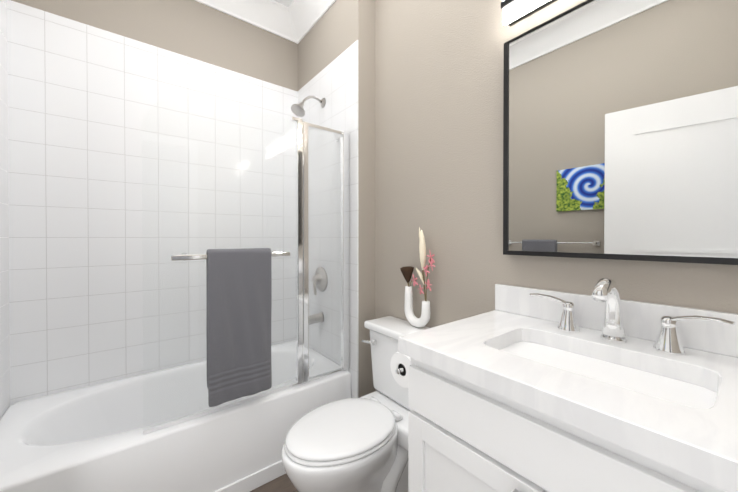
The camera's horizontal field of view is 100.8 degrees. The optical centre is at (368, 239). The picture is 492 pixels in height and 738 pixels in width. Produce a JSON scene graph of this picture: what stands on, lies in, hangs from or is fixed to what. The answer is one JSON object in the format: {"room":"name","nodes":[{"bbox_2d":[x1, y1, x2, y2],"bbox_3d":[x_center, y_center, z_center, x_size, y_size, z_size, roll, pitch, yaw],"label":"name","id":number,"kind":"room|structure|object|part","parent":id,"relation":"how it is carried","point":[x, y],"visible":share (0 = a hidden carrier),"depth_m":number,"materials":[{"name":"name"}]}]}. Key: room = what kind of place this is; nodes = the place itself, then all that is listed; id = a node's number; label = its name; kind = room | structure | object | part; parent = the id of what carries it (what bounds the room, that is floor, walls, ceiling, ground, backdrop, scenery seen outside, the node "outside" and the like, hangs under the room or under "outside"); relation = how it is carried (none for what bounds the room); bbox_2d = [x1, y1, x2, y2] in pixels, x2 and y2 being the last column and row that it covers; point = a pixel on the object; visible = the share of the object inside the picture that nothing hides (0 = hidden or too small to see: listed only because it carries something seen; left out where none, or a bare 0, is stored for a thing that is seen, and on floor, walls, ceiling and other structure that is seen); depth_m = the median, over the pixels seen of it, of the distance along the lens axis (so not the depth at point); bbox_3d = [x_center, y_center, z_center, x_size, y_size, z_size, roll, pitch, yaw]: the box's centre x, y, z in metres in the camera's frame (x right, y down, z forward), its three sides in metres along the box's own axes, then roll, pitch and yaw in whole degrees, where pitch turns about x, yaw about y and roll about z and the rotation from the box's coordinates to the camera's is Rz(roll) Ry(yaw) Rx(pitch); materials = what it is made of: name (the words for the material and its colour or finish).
{"room":"bathroom","nodes":[
{"label":"bathroom","id":0,"kind":"room"},
{"bbox_2d":[11,0,297,91],"bbox_3d":[-1.143,-0.246,2.032,1.850,2.880,0.100,0,1,-38],"label":"wall","id":1,"kind":"structure","parent":0,"point":[194,29],"depth_m":1.97,"materials":[{"name":"beige paint"}]},
{"bbox_2d":[7,0,297,405],"bbox_3d":[-1.159,0.014,1.952,1.524,2.360,0.008,0,1,-38],"label":"wall tile","id":2,"kind":"structure","parent":1,"relation":"attached to","point":[83,98],"depth_m":1.75,"materials":[{"name":"white tile"}]},
{"bbox_2d":[195,0,296,42],"bbox_3d":[-1.118,-1.615,1.889,1.524,0.140,0.140,0,1,-38],"label":"crown molding","id":3,"kind":"structure","parent":1,"relation":"attached to","point":[273,16],"depth_m":2.17,"materials":[{"name":"white paint"}]},
{"bbox_2d":[250,474,297,491],"bbox_3d":[-0.354,1.226,1.041,1.850,0.050,2.650,0,1,-38],"label":"floor","id":4,"kind":"structure","parent":0,"point":[282,483],"depth_m":1.48,"materials":[{"name":"tile"}]},
{"bbox_2d":[0,340,350,491],"bbox_3d":[-0.919,0.994,1.655,1.504,0.405,0.762,0,1,-38],"label":"bathtub","id":5,"kind":"object","parent":4,"relation":"on","point":[92,438],"visible":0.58,"depth_m":1.42,"materials":[{"name":"white ceramic"}]},
{"bbox_2d":[142,94,348,434],"bbox_3d":[-0.512,0.068,1.547,0.148,1.443,1.014,0,1,45],"label":"screen","id":6,"kind":"object","parent":5,"relation":"on","point":[238,307],"visible":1,"depth_m":1.44,"materials":[{"name":"clear glass"}]},
{"bbox_2d":[206,248,271,406],"bbox_3d":[-0.593,0.383,1.415,0.284,0.686,0.056,0,1,-38],"label":"towel","id":7,"kind":"object","parent":6,"relation":"hanging from","point":[238,281],"depth_m":1.39,"materials":[{"name":"grey fabric"}]},
{"bbox_3d":[-0.305,0.066,1.791,0.369,1.444,0.143,0,1,-38],"label":"frame","id":8,"kind":"part","parent":6,"relation":"part of","materials":[{"name":"silver metal"}]},
{"bbox_2d":[282,316,428,491],"bbox_3d":[-0.024,0.837,1.355,0.732,0.801,0.456,0,1,-38],"label":"toilet","id":9,"kind":"object","parent":4,"relation":"on","point":[360,444],"visible":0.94,"depth_m":1.26,"materials":[{"name":"white ceramic"}]},
{"bbox_3d":[-0.115,0.798,1.283,0.482,0.014,0.372,0,1,-38],"label":"seat","id":10,"kind":"part","parent":9,"relation":"part of","materials":[{"name":"white plastic"}]},
{"bbox_3d":[-0.093,1.003,1.302,0.556,0.392,0.374,0,1,-38],"label":"bowl","id":11,"kind":"part","parent":9,"relation":"part of","materials":[{"name":"white ceramic"}]},
{"bbox_3d":[-0.103,0.786,1.292,0.502,0.040,0.366,0,1,-38],"label":"lid","id":12,"kind":"part","parent":9,"relation":"part of","materials":[{"name":"white plastic"}]},
{"bbox_3d":[0.000,0.532,1.602,0.032,0.028,0.090,0,1,-38],"label":"lever","id":13,"kind":"part","parent":9,"relation":"part of","materials":[{"name":"silver metal"}]},
{"bbox_3d":[0.187,0.620,1.520,0.194,0.369,0.456,0,1,-38],"label":"tank","id":14,"kind":"part","parent":9,"relation":"part of","materials":[{"name":"white ceramic"}]},
{"bbox_2d":[400,227,435,327],"bbox_3d":[0.247,0.186,1.511,0.072,0.498,0.235,0,1,-38],"label":"vase","id":15,"kind":"object","parent":9,"relation":"on","point":[412,318],"visible":1,"depth_m":1.49,"materials":[{"name":"white ceramic"}]},
{"bbox_2d":[390,278,737,491],"bbox_3d":[0.514,0.654,0.809,0.564,1.098,0.918,0,1,-38],"label":"bathroom vanity","id":16,"kind":"object","parent":4,"relation":"on","point":[604,387],"visible":1,"depth_m":0.72,"materials":[{"name":"white paint"}]},
{"bbox_2d":[530,278,734,354],"bbox_3d":[0.662,0.196,0.847,0.176,0.182,0.451,0,1,-38],"label":"faucet","id":17,"kind":"object","parent":16,"relation":"on","point":[612,338],"depth_m":0.86,"materials":[{"name":"silver metal"}]},
{"bbox_2d":[274,0,292,6],"bbox_3d":[-0.354,-1.704,1.020,1.850,0.050,2.650,0,1,-38],"label":"ceiling","id":18,"kind":"structure","parent":0,"point":[286,3],"depth_m":2.17,"materials":[{"name":"grey paint"}]},
{"bbox_2d":[298,0,374,397],"bbox_3d":[-0.223,-0.247,2.177,0.226,2.880,0.810,0,1,-38],"label":"wall","id":19,"kind":"structure","parent":0,"point":[339,27],"depth_m":1.84,"materials":[{"name":"beige paint"}]},
{"bbox_2d":[288,0,335,43],"bbox_3d":[-0.324,-1.616,1.999,0.140,0.140,0.950,0,1,-38],"label":"crown molding","id":20,"kind":"structure","parent":19,"relation":"attached to","point":[306,15],"depth_m":2.17,"materials":[{"name":"white paint"}]},
{"bbox_2d":[297,40,358,397],"bbox_3d":[-0.313,0.013,2.103,0.008,2.360,0.802,0,1,-38],"label":"wall tile","id":21,"kind":"structure","parent":19,"relation":"attached to","point":[334,83],"depth_m":2.00,"materials":[{"name":"white tile"}]},
{"bbox_2d":[291,96,327,323],"bbox_3d":[-0.422,-0.197,2.046,0.234,1.543,0.171,0,1,-38],"label":"shower fixtures","id":22,"kind":"object","parent":21,"relation":"attached to","point":[298,110],"visible":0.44,"depth_m":2.06,"materials":[{"name":"silver metal"}]},
{"bbox_2d":[375,0,737,390],"bbox_3d":[0.615,-0.240,1.214,0.100,2.880,1.740,0,1,-38],"label":"wall","id":23,"kind":"structure","parent":0,"point":[439,75],"depth_m":1.41,"materials":[{"name":"beige paint"}]},
{"bbox_2d":[501,0,556,25],"bbox_3d":[0.748,-0.909,0.907,0.064,0.158,0.720,0,1,-38],"label":"sconce","id":24,"kind":"object","parent":23,"relation":"attached to","point":[515,11],"visible":1,"depth_m":1.13,"materials":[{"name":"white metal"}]},
{"bbox_2d":[495,284,737,357],"bbox_3d":[0.765,0.234,0.928,0.020,0.105,0.800,0,1,-38],"label":"backsplash","id":25,"kind":"structure","parent":23,"relation":"attached to","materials":[{"name":"stone"}]},
{"bbox_2d":[503,0,737,264],"bbox_3d":[0.756,-0.346,0.911,0.051,0.810,0.710,0,1,-38],"label":"mirror","id":26,"kind":"object","parent":23,"relation":"attached to","point":[620,129],"visible":1,"depth_m":0.89,"materials":[{"name":"black mirror"}]},
{"bbox_3d":[-1.010,-0.235,0.450,0.100,2.880,2.550,0,1,-38],"label":"wall","id":27,"kind":"structure","parent":0,"visible":0},
{"bbox_2d":[0,0,9,418],"bbox_3d":[-1.504,0.020,1.165,0.008,2.360,0.802,0,1,-38],"label":"wall tile","id":28,"kind":"structure","parent":27,"relation":"attached to","point":[4,320],"depth_m":1.43,"materials":[{"name":"white tile"}]}
]}

